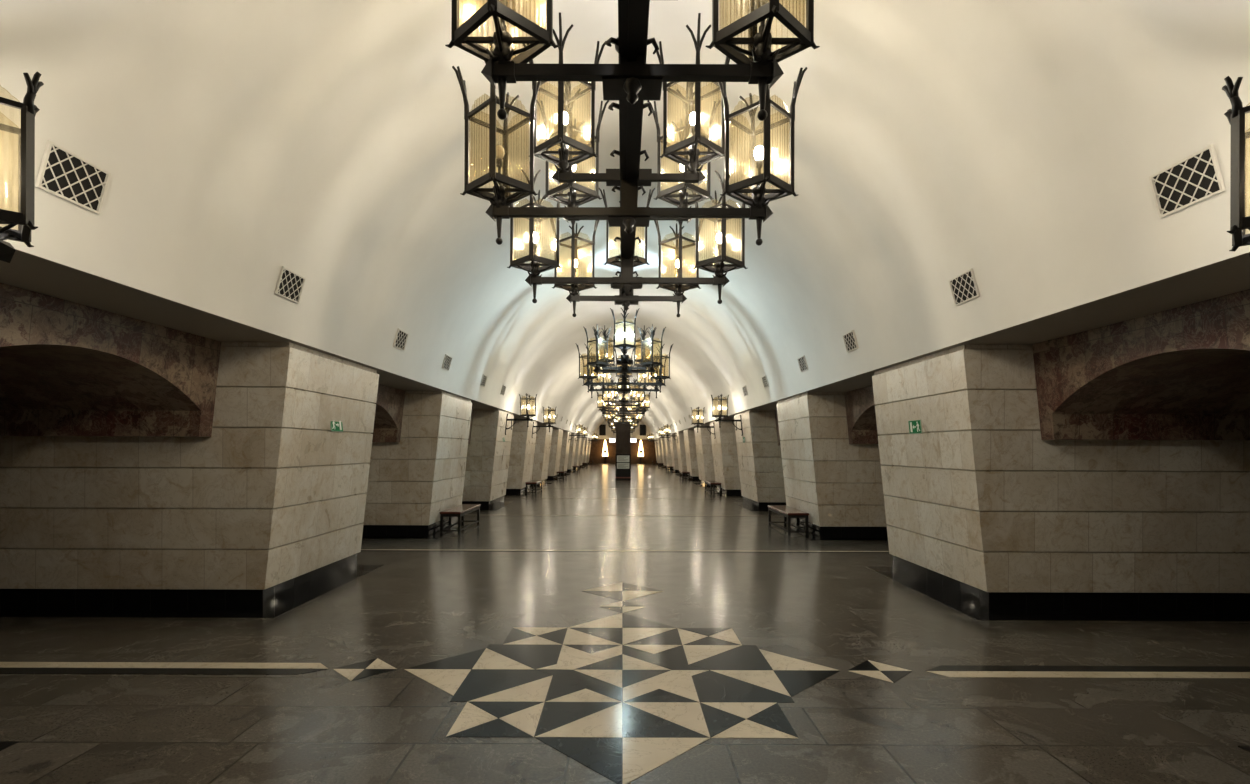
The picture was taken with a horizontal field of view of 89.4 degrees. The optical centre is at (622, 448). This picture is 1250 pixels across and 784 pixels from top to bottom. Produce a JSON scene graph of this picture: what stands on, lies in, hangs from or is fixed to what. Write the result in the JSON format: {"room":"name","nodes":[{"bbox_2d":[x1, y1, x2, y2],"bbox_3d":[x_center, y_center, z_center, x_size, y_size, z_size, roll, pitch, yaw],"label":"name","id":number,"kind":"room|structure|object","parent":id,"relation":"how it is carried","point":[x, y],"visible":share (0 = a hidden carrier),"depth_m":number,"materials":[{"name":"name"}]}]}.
{"room":"metro station","nodes":[
{"label":"metro station","id":0,"kind":"room"},
{"bbox_2d":[589,439,655,462],"bbox_3d":[0.039,0.270,75.150,15.400,2.860,0.300,0,0,0],"label":"wall","id":1,"kind":"structure","parent":0,"point":[596,449],"depth_m":75.01,"materials":[{"name":"brown stone"}]},
{"bbox_2d":[609,438,614,442],"bbox_3d":[-1.206,-1.024,74.912,0.740,0.520,0.175,0,0,0],"label":"lit sign","id":2,"kind":"object","parent":1,"relation":"attached to","point":[611,440],"visible":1,"depth_m":74.82,"materials":[{"name":"white plastic"}]},
{"bbox_2d":[631,438,636,442],"bbox_3d":[1.294,-1.016,74.912,0.740,0.520,0.175,0,0,0],"label":"lit sign","id":3,"kind":"object","parent":1,"relation":"attached to","point":[633,440],"visible":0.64,"depth_m":74.82,"materials":[{"name":"white plastic"}]},
{"bbox_2d":[595,414,650,438],"bbox_3d":[0.049,-2.632,75.165,6.975,3.060,0.230,0,0,0],"label":"wall","id":4,"kind":"structure","parent":0,"point":[609,434],"depth_m":75.04,"materials":[{"name":"white paint"}]},
{"bbox_2d":[0,249,592,439],"bbox_3d":[-5.515,-1.194,36.300,4.281,0.150,78.000,0,0,0],"label":"trim","id":5,"kind":"structure","parent":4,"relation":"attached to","point":[25,270],"depth_m":4.90,"materials":[{"name":"beige"}]},
{"bbox_2d":[599,424,605,434],"bbox_3d":[-2.372,-2.258,75.020,0.760,1.300,0.060,0,0,0],"label":"wall panel","id":6,"kind":"object","parent":4,"relation":"attached to","point":[602,428],"visible":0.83,"depth_m":75.01,"materials":[{"name":"black"}]},
{"bbox_2d":[640,425,645,435],"bbox_3d":[2.418,-2.242,75.020,0.760,1.300,0.060,0,0,0],"label":"wall panel","id":7,"kind":"object","parent":4,"relation":"attached to","point":[642,427],"visible":0.9,"depth_m":75.01,"materials":[{"name":"black"}]},
{"bbox_2d":[0,0,1249,439],"bbox_3d":[0.049,-2.696,36.300,7.136,3.192,78.000,0,0,0],"label":"ceiling","id":8,"kind":"structure","parent":0,"point":[1016,143],"depth_m":5.64,"materials":[{"name":"white paint"}]},
{"bbox_2d":[35,140,110,214],"bbox_3d":[-3.264,-1.608,3.770,0.088,0.265,0.420,0,0,0],"label":"ceiling vent","id":9,"kind":"object","parent":8,"relation":"in","point":[64,174],"visible":1,"depth_m":3.75,"materials":[{"name":"grey metal"}]},
{"bbox_2d":[275,266,305,303],"bbox_3d":[-3.264,-1.608,6.220,0.088,0.265,0.420,0,0,0],"label":"ceiling vent","id":10,"kind":"object","parent":8,"relation":"in","point":[290,284],"visible":1,"depth_m":6.21,"materials":[{"name":"grey metal"}]},
{"bbox_2d":[393,328,408,350],"bbox_3d":[-3.264,-1.608,9.320,0.088,0.265,0.420,0,0,0],"label":"ceiling vent","id":11,"kind":"object","parent":8,"relation":"in","point":[401,337],"visible":1,"depth_m":9.32,"materials":[{"name":"grey metal"}]},
{"bbox_2d":[442,354,452,370],"bbox_3d":[-3.264,-1.608,11.770,0.088,0.265,0.420,0,0,0],"label":"ceiling vent","id":12,"kind":"object","parent":8,"relation":"in","point":[447,361],"visible":1,"depth_m":11.77,"materials":[{"name":"grey metal"}]},
{"bbox_2d":[480,374,486,386],"bbox_3d":[-3.264,-1.608,14.870,0.088,0.265,0.420,0,0,0],"label":"ceiling vent","id":13,"kind":"object","parent":8,"relation":"in","point":[484,377],"visible":1,"depth_m":14.88,"materials":[{"name":"grey metal"}]},
{"bbox_2d":[501,385,505,395],"bbox_3d":[-3.264,-1.608,17.320,0.088,0.265,0.420,0,0,0],"label":"ceiling vent","id":14,"kind":"object","parent":8,"relation":"in","point":[503,386],"visible":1,"depth_m":17.34,"materials":[{"name":"grey metal"}]},
{"bbox_2d":[609,412,620,429],"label":"chandelier","id":15,"kind":"object","parent":8,"relation":"hanging from","point":[618,420],"depth_m":49.06,"materials":[{"name":"black metal"}]},
{"bbox_2d":[605,396,641,426],"bbox_3d":[0.050,-2.767,38.467,2.408,2.771,5.614,0,0,0],"label":"chandelier","id":16,"kind":"object","parent":8,"relation":"hanging from","point":[622,419],"visible":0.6,"depth_m":37.86,"materials":[{"name":"black metal"}]},
{"bbox_2d":[575,274,672,397],"bbox_3d":[0.050,-2.767,16.067,2.408,2.771,5.614,0,0,0],"label":"chandelier","id":17,"kind":"object","parent":8,"relation":"hanging from","point":[624,370],"visible":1,"depth_m":15.45,"materials":[{"name":"black metal"}]},
{"bbox_2d":[597,350,651,417],"bbox_3d":[0.050,-2.767,27.267,2.408,2.771,5.614,0,0,0],"label":"chandelier","id":18,"kind":"object","parent":8,"relation":"hanging from","point":[636,395],"visible":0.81,"depth_m":26.67,"materials":[{"name":"black metal"}]},
{"bbox_2d":[626,414,636,430],"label":"chandelier","id":19,"kind":"object","parent":8,"relation":"hanging from","point":[634,427],"depth_m":49.07,"materials":[{"name":"black metal"}]},
{"bbox_2d":[445,0,819,317],"bbox_3d":[0.050,-2.767,4.867,2.408,2.771,5.614,0,0,0],"label":"chandelier","id":20,"kind":"object","parent":8,"relation":"hanging from","point":[632,81],"visible":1,"depth_m":4.26,"materials":[{"name":"black metal"}]},
{"bbox_2d":[496,158,501,184],"bbox_3d":[-0.834,-1.860,4.280,0.046,0.205,0.048,0,0,0],"label":"socket","id":21,"kind":"object","parent":20,"relation":"attached to","point":[500,159],"depth_m":4.26,"materials":[{"name":"black metal"}]},
{"bbox_2d":[498,0,507,31],"bbox_3d":[-0.558,-2.010,2.940,0.046,0.205,0.048,0,0,0],"label":"socket","id":22,"kind":"object","parent":20,"relation":"attached to","point":[505,2],"depth_m":2.93,"materials":[{"name":"black metal"}]},
{"bbox_2d":[534,242,536,254],"bbox_3d":[-0.834,-1.860,6.010,0.046,0.205,0.048,0,0,0],"label":"socket","id":23,"kind":"object","parent":20,"relation":"attached to","point":[535,243],"depth_m":6.00,"materials":[{"name":"black metal"}]},
{"bbox_2d":[691,124,694,147],"bbox_3d":[0.538,-2.331,4.750,0.046,0.205,0.048,0,0,0],"label":"socket","id":24,"kind":"object","parent":20,"relation":"attached to","point":[693,125],"depth_m":4.73,"materials":[{"name":"black metal"}]},
{"bbox_2d":[717,243,720,255],"bbox_3d":[0.926,-1.854,6.010,0.046,0.205,0.048,0,0,0],"label":"socket","id":25,"kind":"object","parent":20,"relation":"attached to","point":[719,244],"depth_m":6.00,"materials":[{"name":"black metal"}]},
{"bbox_2d":[756,159,762,185],"bbox_3d":[0.926,-1.854,4.280,0.046,0.205,0.048,0,0,0],"label":"socket","id":26,"kind":"object","parent":20,"relation":"attached to","point":[759,162],"depth_m":4.27,"materials":[{"name":"black metal"}]},
{"bbox_2d":[758,0,767,31],"bbox_3d":[0.652,-2.005,2.940,0.046,0.205,0.048,0,0,0],"label":"socket","id":27,"kind":"object","parent":20,"relation":"attached to","point":[760,2],"depth_m":2.93,"materials":[{"name":"black metal"}]},
{"bbox_2d":[742,386,747,396],"bbox_3d":[3.356,-1.585,17.320,0.088,0.265,0.420,0,0,0],"label":"ceiling vent","id":28,"kind":"object","parent":8,"relation":"in","point":[743,387],"visible":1,"depth_m":17.30,"materials":[{"name":"grey metal"}]},
{"bbox_2d":[761,375,768,387],"bbox_3d":[3.356,-1.585,14.870,0.088,0.265,0.420,0,0,0],"label":"ceiling vent","id":29,"kind":"object","parent":8,"relation":"in","point":[764,378],"visible":1,"depth_m":14.86,"materials":[{"name":"grey metal"}]},
{"bbox_2d":[797,355,807,371],"bbox_3d":[3.356,-1.585,11.770,0.088,0.265,0.420,0,0,0],"label":"ceiling vent","id":30,"kind":"object","parent":8,"relation":"in","point":[802,362],"visible":1,"depth_m":11.76,"materials":[{"name":"grey metal"}]},
{"bbox_2d":[842,330,857,352],"bbox_3d":[3.356,-1.585,9.320,0.088,0.265,0.420,0,0,0],"label":"ceiling vent","id":31,"kind":"object","parent":8,"relation":"in","point":[850,342],"visible":1,"depth_m":9.31,"materials":[{"name":"grey metal"}]},
{"bbox_2d":[653,252,1249,439],"bbox_3d":[5.604,-1.155,36.300,4.281,0.150,78.000,0,0,0],"label":"trim","id":32,"kind":"structure","parent":8,"relation":"attached to","point":[1231,275],"depth_m":4.89,"materials":[{"name":"beige"}]},
{"bbox_2d":[948,268,979,305],"bbox_3d":[3.356,-1.585,6.220,0.088,0.265,0.420,0,0,0],"label":"ceiling vent","id":33,"kind":"object","parent":8,"relation":"in","point":[963,287],"visible":1,"depth_m":6.21,"materials":[{"name":"grey metal"}]},
{"bbox_2d":[1149,144,1225,217],"bbox_3d":[3.356,-1.585,3.770,0.088,0.265,0.420,0,0,0],"label":"ceiling vent","id":34,"kind":"object","parent":8,"relation":"in","point":[1197,177],"visible":1,"depth_m":3.75,"materials":[{"name":"grey metal"}]},
{"bbox_2d":[1222,76,1249,255],"bbox_3d":[3.089,-1.010,2.692,0.911,1.236,0.521,0,0,20],"label":"wall lantern","id":35,"kind":"object","parent":8,"relation":"attached to","point":[1239,222],"visible":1,"depth_m":2.75,"materials":[{"name":"black metal"}]},
{"bbox_2d":[0,463,1249,783],"bbox_3d":[0.034,1.760,36.300,15.400,0.120,78.000,0,0,0],"label":"floor","id":36,"kind":"structure","parent":0,"point":[831,610],"depth_m":4.63,"materials":[{"name":"grey stone"}]},
{"bbox_2d":[0,741,18,750],"bbox_3d":[-5.005,0.283,2.200,3.112,2.800,2.880,0,0,0],"label":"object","id":37,"kind":"structure","parent":36,"relation":"on","point":[3,744],"depth_m":3.60,"materials":[{"name":"black stone"}]},
{"bbox_2d":[0,72,43,262],"bbox_3d":[-3.002,-1.031,2.828,0.911,1.236,0.521,0,0,20],"label":"wall lantern","id":38,"kind":"object","parent":37,"relation":"attached to","point":[24,218],"visible":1,"depth_m":2.75,"materials":[{"name":"black metal"}]},
{"bbox_2d":[0,283,220,436],"bbox_3d":[-5.358,-0.623,4.975,2.400,0.988,3.144,0,0,0],"label":"arch","id":39,"kind":"object","parent":37,"relation":"attached to","point":[68,368],"visible":1,"depth_m":5.90,"materials":[{"name":"brown stone"}]},
{"bbox_2d":[0,662,327,674],"bbox_3d":[-4.866,1.681,4.862,5.200,0.003,0.255,0,0,0],"label":"trim","id":40,"kind":"structure","parent":36,"relation":"on","point":[5,667],"depth_m":4.87,"materials":[{"name":"beige stone"}]},
{"bbox_2d":[0,342,382,617],"bbox_3d":[-5.005,0.283,7.750,3.112,2.800,2.880,0,0,0],"label":"marble pillar","id":41,"kind":"structure","parent":36,"relation":"on","point":[261,516],"depth_m":6.55,"materials":[{"name":"beige stone"}]},
{"bbox_2d":[330,420,342,431],"bbox_3d":[-3.519,-0.298,7.780,0.025,0.165,0.320,0,0,0],"label":"exit sign","id":42,"kind":"object","parent":41,"relation":"attached to","point":[335,426],"visible":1,"depth_m":7.77,"materials":[{"name":"green plastic"}]},
{"bbox_2d":[371,384,404,441],"bbox_3d":[-5.358,-0.623,10.525,2.400,0.988,3.144,0,0,0],"label":"arch","id":43,"kind":"object","parent":41,"relation":"attached to","point":[389,403],"visible":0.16,"depth_m":11.73,"materials":[{"name":"brown stone"}]},
{"bbox_2d":[362,391,471,538],"bbox_3d":[-5.005,0.283,13.300,3.112,2.800,2.880,0,0,0],"label":"marble pillar","id":44,"kind":"structure","parent":36,"relation":"on","point":[420,476],"depth_m":12.10,"materials":[{"name":"beige stone"}]},
{"bbox_2d":[468,409,473,444],"bbox_3d":[-5.358,-0.623,16.075,2.400,0.988,3.144,0,0,0],"label":"arch","id":45,"kind":"object","parent":44,"relation":"attached to","point":[472,409],"visible":0.02,"depth_m":17.54,"materials":[{"name":"brown stone"}]},
{"bbox_2d":[439,504,479,533],"bbox_3d":[-3.425,1.468,13.420,0.420,0.440,1.750,0,0,0],"label":"bench","id":46,"kind":"object","parent":36,"relation":"on","point":[459,511],"visible":1,"depth_m":13.03,"materials":[{"name":"brown wood"}]},
{"bbox_2d":[462,409,513,509],"bbox_3d":[-5.005,0.283,18.850,3.112,2.800,2.880,0,0,0],"label":"marble pillar","id":47,"kind":"structure","parent":36,"relation":"on","point":[487,461],"depth_m":17.65,"materials":[{"name":"beige stone"}]},
{"bbox_2d":[505,393,536,434],"bbox_3d":[-3.002,-1.031,18.918,0.911,1.236,0.521,0,0,20],"label":"wall lantern","id":48,"kind":"object","parent":47,"relation":"attached to","point":[528,415],"visible":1,"depth_m":18.83,"materials":[{"name":"black metal"}]},
{"bbox_2d":[506,420,536,494],"bbox_3d":[-5.005,0.283,24.400,3.112,2.800,2.880,0,0,0],"label":"marble pillar","id":49,"kind":"structure","parent":36,"relation":"on","point":[522,449],"depth_m":23.20,"materials":[{"name":"beige stone"}]},
{"bbox_2d":[532,406,556,437],"bbox_3d":[-3.002,-1.031,24.468,0.911,1.236,0.521,0,0,20],"label":"wall lantern","id":50,"kind":"object","parent":49,"relation":"attached to","point":[549,422],"visible":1,"depth_m":24.38,"materials":[{"name":"black metal"}]},
{"bbox_2d":[526,480,542,493],"bbox_3d":[-3.425,1.468,24.520,0.420,0.440,1.750,0,0,0],"label":"bench","id":51,"kind":"object","parent":36,"relation":"on","point":[532,482],"visible":0.92,"depth_m":23.71,"materials":[{"name":"brown wood"}]},
{"bbox_2d":[530,425,552,485],"bbox_3d":[-5.005,0.283,29.950,3.112,2.800,2.880,0,0,0],"label":"marble pillar","id":52,"kind":"structure","parent":36,"relation":"on","point":[543,436],"depth_m":28.75,"materials":[{"name":"beige stone"}]},
{"bbox_2d":[546,429,562,479],"bbox_3d":[-5.005,0.283,35.500,3.112,2.800,2.880,0,0,0],"label":"marble pillar","id":53,"kind":"structure","parent":36,"relation":"on","point":[557,434],"depth_m":34.30,"materials":[{"name":"beige stone"}]},
{"bbox_2d":[557,471,566,479],"bbox_3d":[-3.425,1.468,35.620,0.420,0.440,1.750,0,0,0],"label":"bench","id":54,"kind":"object","parent":36,"relation":"on","point":[558,472],"visible":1,"depth_m":34.77,"materials":[{"name":"brown wood"}]},
{"bbox_2d":[558,431,570,475],"bbox_3d":[-5.005,0.283,41.050,3.112,2.800,2.880,0,0,0],"label":"marble pillar","id":55,"kind":"structure","parent":36,"relation":"on","point":[564,456],"depth_m":39.85,"materials":[{"name":"beige stone"}]},
{"bbox_2d":[569,424,582,439],"bbox_3d":[-3.002,-1.031,41.117,0.911,1.236,0.521,0,0,20],"label":"wall lantern","id":56,"kind":"object","parent":55,"relation":"attached to","point":[579,433],"visible":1,"depth_m":41.03,"materials":[{"name":"black metal"}]},
{"bbox_2d":[567,434,576,472],"bbox_3d":[-5.005,0.283,46.600,3.112,2.800,2.880,0,0,0],"label":"marble pillar","id":57,"kind":"structure","parent":36,"relation":"on","point":[572,447],"depth_m":45.41,"materials":[{"name":"beige stone"}]},
{"bbox_2d":[575,427,587,440],"bbox_3d":[-3.002,-1.031,46.667,0.911,1.236,0.521,0,0,20],"label":"wall lantern","id":58,"kind":"object","parent":57,"relation":"attached to","point":[584,435],"visible":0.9,"depth_m":46.57,"materials":[{"name":"black metal"}]},
{"bbox_2d":[572,466,579,471],"bbox_3d":[-3.425,1.468,46.720,0.420,0.440,1.750,0,0,0],"label":"bench","id":59,"kind":"object","parent":36,"relation":"on","point":[574,467],"visible":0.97,"depth_m":45.87,"materials":[{"name":"brown wood"}]},
{"bbox_2d":[573,436,581,469],"bbox_3d":[-5.005,0.283,52.150,3.112,2.800,2.880,0,0,0],"label":"marble pillar","id":60,"kind":"structure","parent":36,"relation":"on","point":[578,443],"depth_m":50.95,"materials":[{"name":"beige stone"}]},
{"bbox_2d":[578,438,584,467],"bbox_3d":[-5.005,0.283,57.700,3.112,2.800,2.880,0,0,0],"label":"marble pillar","id":61,"kind":"structure","parent":36,"relation":"on","point":[582,439],"depth_m":56.49,"materials":[{"name":"beige stone"}]},
{"bbox_2d":[520,498,643,498],"bbox_3d":[0.034,1.699,21.625,15.000,0.003,0.150,0,0,0],"label":"trim","id":62,"kind":"structure","parent":36,"relation":"on","point":[520,498],"depth_m":21.61,"materials":[{"name":"beige stone"}]},
{"bbox_2d":[583,438,588,465],"bbox_3d":[-5.005,0.283,63.250,3.112,2.800,2.880,0,0,0],"label":"marble pillar","id":63,"kind":"structure","parent":36,"relation":"on","point":[586,439],"depth_m":62.05,"materials":[{"name":"beige stone"}]},
{"bbox_2d":[586,439,590,464],"bbox_3d":[-5.005,0.283,68.800,3.112,2.800,2.880,0,0,0],"label":"marble pillar","id":64,"kind":"structure","parent":36,"relation":"on","point":[589,445],"depth_m":67.60,"materials":[{"name":"beige stone"}]},
{"bbox_2d":[602,440,607,462],"bbox_3d":[-2.041,0.293,74.400,0.780,2.800,0.800,0,0,0],"label":"lamp","id":65,"kind":"object","parent":36,"relation":"on","point":[605,451],"visible":0.98,"depth_m":74.19,"materials":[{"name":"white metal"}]},
{"bbox_2d":[333,582,910,783],"bbox_3d":[-0.001,1.698,4.860,3.745,0.003,5.359,0,0,-33],"label":"mosaic","id":66,"kind":"object","parent":36,"relation":"on","point":[663,717],"visible":1,"depth_m":4.53,"materials":[{"name":"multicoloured stone"}]},
{"bbox_2d":[581,488,662,488],"bbox_3d":[0.034,1.699,27.175,15.000,0.003,0.150,0,0,0],"label":"trim","id":67,"kind":"structure","parent":36,"relation":"on","point":[581,488],"depth_m":27.15,"materials":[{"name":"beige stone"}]},
{"bbox_2d":[615,423,630,479],"bbox_3d":[0.040,0.150,34.943,0.880,3.100,0.614,0,0,0],"label":"information stele","id":68,"kind":"object","parent":36,"relation":"on","point":[623,431],"visible":1,"depth_m":34.70,"materials":[{"name":"black stone"}]},
{"bbox_2d":[464,515,783,516],"bbox_3d":[0.034,1.699,16.075,15.000,0.003,0.150,0,0,0],"label":"trim","id":69,"kind":"structure","parent":36,"relation":"on","point":[464,515],"depth_m":16.05,"materials":[{"name":"beige stone"}]},
{"bbox_2d":[361,549,888,552],"bbox_3d":[0.034,1.699,10.525,15.000,0.003,0.150,0,0,0],"label":"trim","id":70,"kind":"structure","parent":36,"relation":"on","point":[361,549],"depth_m":10.51,"materials":[{"name":"beige stone"}]},
{"bbox_2d":[638,440,643,463],"bbox_3d":[2.159,0.307,74.400,0.780,2.800,0.800,0,0,0],"label":"lamp","id":71,"kind":"object","parent":36,"relation":"on","point":[640,451],"visible":1,"depth_m":74.19,"materials":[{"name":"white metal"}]},
{"bbox_2d":[655,439,658,464],"bbox_3d":[5.083,0.318,68.800,3.112,2.800,2.880,0,0,0],"label":"marble pillar","id":72,"kind":"structure","parent":36,"relation":"on","point":[656,444],"depth_m":67.60,"materials":[{"name":"beige stone"}]},
{"bbox_2d":[657,438,662,466],"bbox_3d":[5.083,0.318,63.250,3.112,2.800,2.880,0,0,0],"label":"marble pillar","id":73,"kind":"structure","parent":36,"relation":"on","point":[658,439],"depth_m":62.05,"materials":[{"name":"beige stone"}]},
{"bbox_2d":[660,438,666,467],"bbox_3d":[5.083,0.318,57.700,3.112,2.800,2.880,0,0,0],"label":"marble pillar","id":74,"kind":"structure","parent":36,"relation":"on","point":[662,439],"depth_m":56.49,"materials":[{"name":"beige stone"}]},
{"bbox_2d":[665,436,672,469],"bbox_3d":[5.083,0.318,52.150,3.112,2.800,2.880,0,0,0],"label":"marble pillar","id":75,"kind":"structure","parent":36,"relation":"on","point":[667,444],"depth_m":50.95,"materials":[{"name":"beige stone"}]},
{"bbox_2d":[669,434,679,472],"bbox_3d":[5.083,0.318,46.600,3.112,2.800,2.880,0,0,0],"label":"marble pillar","id":76,"kind":"structure","parent":36,"relation":"on","point":[673,447],"depth_m":45.41,"materials":[{"name":"beige stone"}]},
{"bbox_2d":[658,427,670,441],"bbox_3d":[3.089,-1.010,46.532,0.911,1.236,0.521,0,0,20],"label":"wall lantern","id":77,"kind":"object","parent":76,"relation":"attached to","point":[661,435],"visible":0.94,"depth_m":46.57,"materials":[{"name":"black metal"}]},
{"bbox_2d":[675,432,687,475],"bbox_3d":[5.083,0.318,41.050,3.112,2.800,2.880,0,0,0],"label":"marble pillar","id":78,"kind":"structure","parent":36,"relation":"on","point":[681,454],"depth_m":39.85,"materials":[{"name":"beige stone"}]},
{"bbox_2d":[663,424,677,442],"bbox_3d":[3.089,-1.010,40.983,0.911,1.236,0.521,0,0,20],"label":"wall lantern","id":79,"kind":"object","parent":78,"relation":"attached to","point":[667,426],"visible":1,"depth_m":41.02,"materials":[{"name":"black metal"}]},
{"bbox_2d":[679,471,689,479],"bbox_3d":[3.495,1.492,35.620,0.420,0.440,1.750,0,0,0],"label":"bench","id":80,"kind":"object","parent":36,"relation":"on","point":[681,472],"visible":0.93,"depth_m":35.16,"materials":[{"name":"brown wood"}]},
{"bbox_2d":[683,429,699,480],"bbox_3d":[5.083,0.318,35.500,3.112,2.800,2.880,0,0,0],"label":"marble pillar","id":81,"kind":"structure","parent":36,"relation":"on","point":[689,434],"depth_m":34.30,"materials":[{"name":"beige stone"}]},
{"bbox_2d":[694,425,716,486],"bbox_3d":[5.083,0.318,29.950,3.112,2.800,2.880,0,0,0],"label":"marble pillar","id":82,"kind":"structure","parent":36,"relation":"on","point":[703,437],"depth_m":28.75,"materials":[{"name":"beige stone"}]},
{"bbox_2d":[704,481,721,494],"bbox_3d":[3.495,1.492,24.520,0.420,0.440,1.750,0,0,0],"label":"bench","id":83,"kind":"object","parent":36,"relation":"on","point":[711,483],"visible":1,"depth_m":23.87,"materials":[{"name":"brown wood"}]},
{"bbox_2d":[710,419,741,495],"bbox_3d":[5.083,0.318,24.400,3.112,2.800,2.880,0,0,0],"label":"marble pillar","id":84,"kind":"structure","parent":36,"relation":"on","point":[724,446],"depth_m":23.20,"materials":[{"name":"beige stone"}]},
{"bbox_2d":[691,406,715,438],"bbox_3d":[3.089,-1.010,24.332,0.911,1.236,0.521,0,0,20],"label":"wall lantern","id":85,"kind":"object","parent":84,"relation":"attached to","point":[697,426],"visible":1,"depth_m":24.37,"materials":[{"name":"black metal"}]},
{"bbox_2d":[733,410,785,510],"bbox_3d":[5.083,0.318,18.850,3.112,2.800,2.880,0,0,0],"label":"marble pillar","id":86,"kind":"structure","parent":36,"relation":"on","point":[759,457],"depth_m":17.65,"materials":[{"name":"beige stone"}]},
{"bbox_2d":[711,394,742,435],"bbox_3d":[3.089,-1.010,18.782,0.911,1.236,0.521,0,0,20],"label":"wall lantern","id":87,"kind":"object","parent":86,"relation":"attached to","point":[719,415],"visible":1,"depth_m":18.83,"materials":[{"name":"black metal"}]},
{"bbox_2d":[768,505,808,534],"bbox_3d":[3.495,1.492,13.420,0.420,0.440,1.750,0,0,0],"label":"bench","id":88,"kind":"object","parent":36,"relation":"on","point":[788,512],"visible":1,"depth_m":12.94,"materials":[{"name":"brown wood"}]},
{"bbox_2d":[776,392,887,540],"bbox_3d":[5.083,0.318,13.300,3.112,2.800,2.880,0,0,0],"label":"marble pillar","id":89,"kind":"structure","parent":36,"relation":"on","point":[831,479],"depth_m":12.10,"materials":[{"name":"beige stone"}]},
{"bbox_2d":[775,410,780,445],"bbox_3d":[5.442,-0.585,16.075,2.400,0.988,3.144,0,0,0],"label":"arch","id":90,"kind":"object","parent":89,"relation":"attached to","point":[776,415],"visible":0.03,"depth_m":17.50,"materials":[{"name":"brown stone"}]},
{"bbox_2d":[866,345,1249,620],"bbox_3d":[5.083,0.318,7.750,3.112,2.800,2.880,0,0,0],"label":"marble pillar","id":91,"kind":"structure","parent":36,"relation":"on","point":[988,519],"depth_m":6.55,"materials":[{"name":"beige stone"}]},
{"bbox_2d":[844,385,878,443],"bbox_3d":[5.442,-0.585,10.525,2.400,0.988,3.144,0,0,0],"label":"arch","id":92,"kind":"object","parent":91,"relation":"attached to","point":[860,405],"visible":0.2,"depth_m":11.73,"materials":[{"name":"brown stone"}]},
{"bbox_2d":[908,420,921,433],"bbox_3d":[3.601,-0.272,7.780,0.025,0.165,0.320,0,0,0],"label":"exit sign","id":93,"kind":"object","parent":91,"relation":"attached to","point":[915,427],"visible":1,"depth_m":7.77,"materials":[{"name":"green plastic"}]},
{"bbox_2d":[1032,289,1249,440],"bbox_3d":[5.442,-0.585,4.975,2.400,0.988,3.144,0,0,0],"label":"arch","id":94,"kind":"object","parent":91,"relation":"attached to","point":[1183,372],"visible":1,"depth_m":5.93,"materials":[{"name":"brown stone"}]},
{"bbox_2d":[926,665,1249,677],"bbox_3d":[4.934,1.716,4.857,5.200,0.003,0.255,0,0,0],"label":"trim","id":95,"kind":"structure","parent":36,"relation":"on","point":[945,670],"depth_m":4.85,"materials":[{"name":"beige stone"}]},
{"bbox_2d":[1238,746,1249,751],"bbox_3d":[5.083,0.318,2.200,3.112,2.800,2.880,0,0,0],"label":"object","id":96,"kind":"structure","parent":36,"relation":"on","point":[1247,748],"depth_m":3.62,"materials":[{"name":"black stone"}]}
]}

